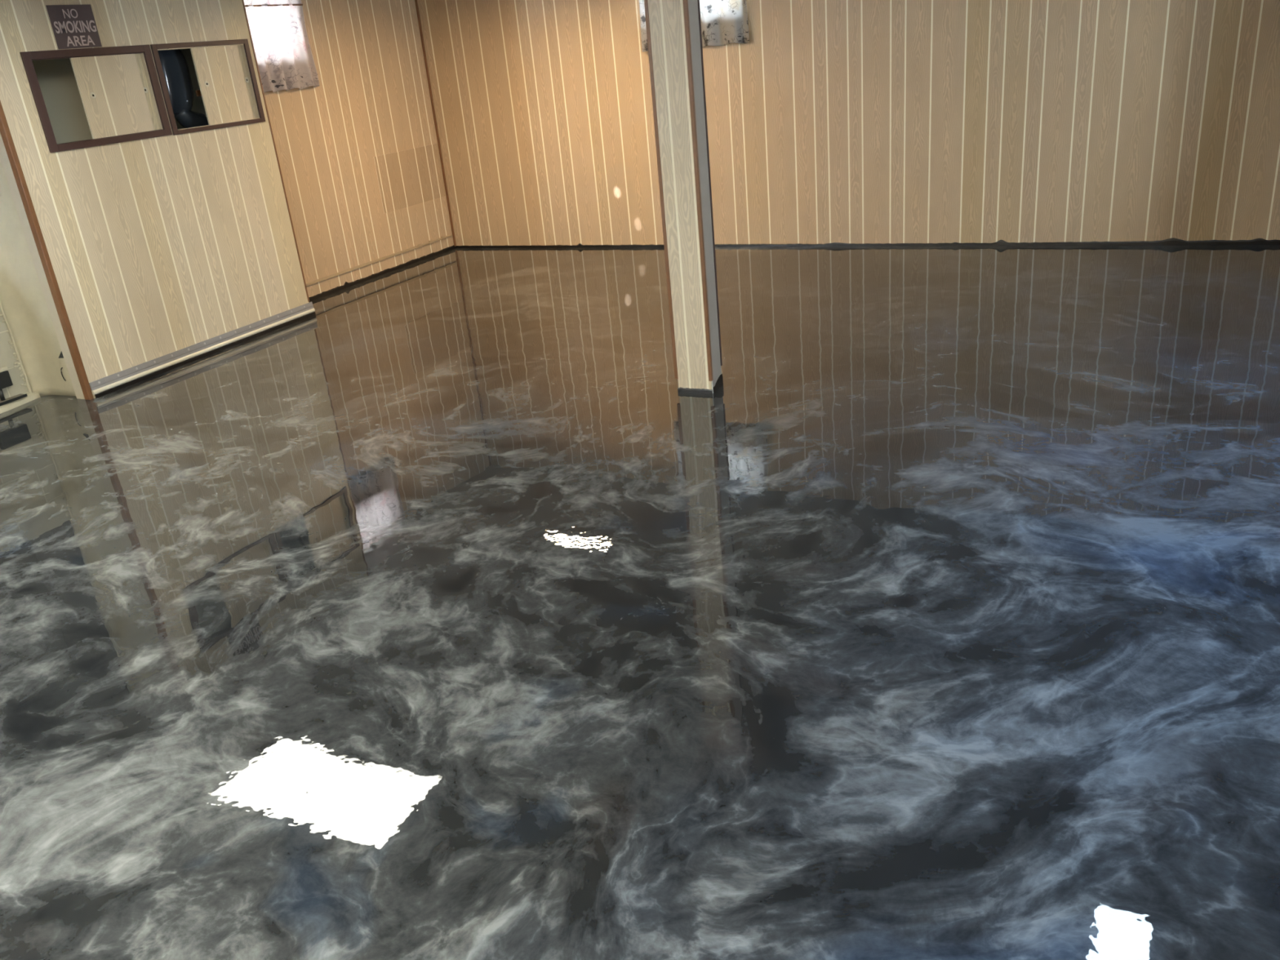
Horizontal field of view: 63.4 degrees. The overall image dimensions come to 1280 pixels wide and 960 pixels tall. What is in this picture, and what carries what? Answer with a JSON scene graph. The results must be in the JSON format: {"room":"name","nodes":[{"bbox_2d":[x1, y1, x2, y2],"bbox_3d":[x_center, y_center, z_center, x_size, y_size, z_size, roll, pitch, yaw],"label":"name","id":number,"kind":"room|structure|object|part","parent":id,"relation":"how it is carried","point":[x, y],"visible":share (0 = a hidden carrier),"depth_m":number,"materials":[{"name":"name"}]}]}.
{"room":"basement","nodes":[
{"label":"basement","id":0,"kind":"room"},
{"bbox_2d":[0,307,28,400],"bbox_3d":[-4.914,0.293,3.557,0.220,0.780,5.800,6,26,25],"label":"wall","id":1,"kind":"structure","parent":0,"point":[7,359],"depth_m":5.90,"materials":[{"name":"beige paint"}]},
{"bbox_2d":[0,366,13,400],"bbox_3d":[-3.621,-0.526,5.819,0.035,0.178,0.192,6,26,25],"label":"junction box","id":2,"kind":"object","parent":1,"relation":"attached to","point":[6,381],"visible":1,"depth_m":5.85,"materials":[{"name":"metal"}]},
{"bbox_2d":[0,296,32,393],"bbox_3d":[-3.637,-1.386,5.626,0.020,1.969,0.058,6,26,25],"label":"trim","id":3,"kind":"structure","parent":1,"relation":"attached to","point":[21,367],"depth_m":5.92,"materials":[{"name":"beige paint"}]},
{"bbox_2d":[0,391,39,413],"bbox_3d":[-4.746,0.638,3.659,0.078,0.039,5.840,6,26,25],"label":"trim","id":4,"kind":"structure","parent":1,"relation":"attached to","point":[34,395],"depth_m":5.92,"materials":[{"name":"beige paint"}]},
{"bbox_2d":[0,393,27,405],"bbox_3d":[-3.623,-0.418,5.809,0.050,0.016,0.370,6,26,25],"label":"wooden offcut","id":5,"kind":"object","parent":4,"relation":"on","point":[20,396],"visible":1,"depth_m":5.89,"materials":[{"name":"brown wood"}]},
{"bbox_2d":[31,48,206,143],"bbox_3d":[-3.221,-1.845,6.448,0.080,2.130,1.750,6,26,25],"label":"wall","id":6,"kind":"structure","parent":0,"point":[56,79],"depth_m":6.02,"materials":[{"name":"beige paint"}]},
{"bbox_2d":[0,0,309,398],"bbox_3d":[-2.838,-1.795,6.243,0.012,2.130,1.832,6,26,25],"label":"wall","id":7,"kind":"structure","parent":0,"point":[157,247],"depth_m":6.16,"materials":[{"name":"beige wood"}]},
{"bbox_2d":[0,160,75,396],"bbox_3d":[-3.442,-1.456,5.588,0.423,2.130,0.145,6,26,25],"label":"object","id":8,"kind":"structure","parent":7,"relation":"attached to","point":[25,308],"depth_m":5.85,"materials":[{"name":"beige paint"}]},
{"bbox_2d":[0,100,93,399],"bbox_3d":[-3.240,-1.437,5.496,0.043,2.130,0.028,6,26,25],"label":"trim","id":9,"kind":"structure","parent":7,"relation":"attached to","point":[5,132],"depth_m":5.58,"materials":[{"name":"brown wood"}]},
{"bbox_2d":[58,351,63,358],"bbox_3d":[-3.282,-0.726,5.884,0.083,0.068,0.016,6,26,25],"label":"wedge","id":10,"kind":"object","parent":7,"relation":"attached to","point":[60,356],"visible":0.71,"depth_m":5.89,"materials":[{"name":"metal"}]},
{"bbox_2d":[45,4,102,48],"bbox_3d":[-3.062,-2.456,5.607,0.005,0.215,0.274,6,26,25],"label":"wall sign","id":11,"kind":"object","parent":7,"relation":"attached to","point":[73,26],"visible":1,"depth_m":5.60,"materials":[{"name":"brown plastic"}]},
{"bbox_2d":[19,44,172,152],"bbox_3d":[-3.034,-2.145,5.796,0.072,0.501,0.817,6,26,25],"label":"hatch","id":12,"kind":"object","parent":7,"relation":"attached to","point":[119,88],"visible":0.98,"depth_m":5.85,"materials":[{"name":"beige wood"}]},
{"bbox_3d":[-3.036,-2.136,5.750,0.006,0.034,0.034,6,26,25],"label":"finger pull","id":13,"kind":"part","parent":12,"relation":"part of","materials":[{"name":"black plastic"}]},
{"bbox_3d":[-2.983,-2.179,5.871,0.012,0.421,0.418,6,26,25],"label":"hatch door","id":14,"kind":"part","parent":12,"relation":"part of","materials":[{"name":"beige wood"}]},
{"bbox_3d":[-2.960,-2.217,5.955,0.012,0.421,0.338,6,26,25],"label":"hatch door","id":15,"kind":"part","parent":12,"relation":"part of","materials":[{"name":"beige wood"}]},
{"bbox_2d":[157,48,208,128],"bbox_3d":[-2.953,-2.480,6.467,0.272,0.625,0.320,6,26,25],"label":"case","id":16,"kind":"object","parent":7,"relation":"hanging from","point":[174,64],"visible":0.52,"depth_m":6.43,"materials":[{"name":"black plastic"}]},
{"bbox_2d":[88,302,315,398],"bbox_3d":[-2.726,-0.868,6.647,0.017,0.094,1.846,6,26,25],"label":"baseboard","id":17,"kind":"structure","parent":7,"relation":"attached to","point":[101,387],"depth_m":6.52,"materials":[{"name":"grey plastic"}]},
{"bbox_2d":[150,39,265,135],"bbox_3d":[-2.692,-2.457,6.453,0.072,0.505,0.762,6,26,25],"label":"hatch","id":18,"kind":"object","parent":7,"relation":"attached to","point":[224,77],"visible":0.91,"depth_m":6.53,"materials":[{"name":"beige wood"}]},
{"bbox_3d":[-2.635,-2.498,6.540,0.012,0.446,0.371,6,26,25],"label":"hatch door","id":19,"kind":"part","parent":18,"relation":"part of","materials":[{"name":"beige wood"}]},
{"bbox_3d":[-2.630,-2.519,6.588,0.012,0.446,0.368,6,26,25],"label":"hatch door","id":20,"kind":"part","parent":18,"relation":"part of","materials":[{"name":"beige wood"}]},
{"bbox_2d":[241,0,309,302],"bbox_3d":[-2.460,-2.199,6.973,0.034,2.030,0.012,6,26,25],"label":"trim","id":21,"kind":"structure","parent":7,"relation":"attached to","point":[243,4],"depth_m":6.95,"materials":[{"name":"brown wood"}]},
{"bbox_2d":[263,0,453,297],"bbox_3d":[-2.284,-2.636,8.085,0.012,2.130,2.338,6,26,25],"label":"wall","id":22,"kind":"structure","parent":0,"point":[371,99],"depth_m":8.14,"materials":[{"name":"brown wood"}]},
{"bbox_2d":[243,0,319,92],"bbox_3d":[-2.590,-3.046,7.235,0.063,0.635,0.844,6,25,25],"label":"window","id":23,"kind":"structure","parent":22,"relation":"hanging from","point":[285,60],"depth_m":7.33,"materials":[{"name":"white fabric"}]},
{"bbox_3d":[-2.613,-3.268,7.133,0.012,0.012,0.831,6,26,25],"label":"rod","id":24,"kind":"part","parent":23,"relation":"part of","materials":[{"name":"metal"}]},
{"bbox_2d":[306,234,452,286],"bbox_3d":[-2.188,-1.775,8.443,0.016,0.030,2.288,6,26,25],"label":"baseboard","id":25,"kind":"structure","parent":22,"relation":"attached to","point":[419,246],"depth_m":8.49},
{"bbox_2d":[308,244,455,301],"bbox_3d":[-2.180,-1.684,8.493,0.004,0.048,2.328,6,26,25],"label":"baseboard","id":26,"kind":"structure","parent":22,"relation":"attached to","point":[346,284],"depth_m":8.54,"materials":[{"name":"black rubber"}]},
{"bbox_2d":[373,143,445,213],"bbox_3d":[-1.947,-2.574,8.807,0.012,0.450,0.876,6,26,25],"label":"panel","id":27,"kind":"object","parent":22,"relation":"attached to","point":[412,176],"depth_m":8.78,"materials":[{"name":"beige wood"}]},
{"bbox_2d":[0,244,1279,959],"bbox_3d":[0.108,0.278,3.523,9.950,0.080,10.628,6,26,25],"label":"floor","id":28,"kind":"structure","parent":0,"point":[426,613],"depth_m":3.09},
{"bbox_2d":[644,0,723,394],"bbox_3d":[0.196,-1.426,4.670,0.196,2.130,0.146,6,26,25],"label":"support post","id":29,"kind":"object","parent":28,"relation":"on","point":[673,27],"visible":1,"depth_m":4.66,"materials":[{"name":"beige wood"}]},
{"bbox_2d":[417,0,1279,245],"bbox_3d":[2.287,-2.680,7.122,9.031,2.130,0.012,6,26,25],"label":"wall","id":30,"kind":"structure","parent":0,"point":[856,122],"depth_m":7.44,"materials":[{"name":"brown wood"}]},
{"bbox_2d":[414,0,456,246],"bbox_3d":[-1.779,-3.098,9.024,0.016,2.110,0.016,6,26,25],"label":"trim","id":31,"kind":"structure","parent":30,"relation":"attached to","point":[415,1],"depth_m":9.00,"materials":[{"name":"brown wood"}]},
{"bbox_2d":[639,0,749,52],"bbox_3d":[0.382,-3.524,7.650,0.870,0.625,0.062,6,26,25],"label":"window curtain","id":32,"kind":"object","parent":30,"relation":"hanging from","point":[723,22],"visible":0.52,"depth_m":7.61,"materials":[{"name":"white fabric"}]},
{"bbox_2d":[455,238,1279,248],"bbox_3d":[2.378,-1.724,7.523,9.031,0.049,0.004,6,26,25],"label":"baseboard","id":33,"kind":"structure","parent":30,"relation":"attached to","point":[1170,242],"depth_m":7.46,"materials":[{"name":"black rubber"}]}
]}

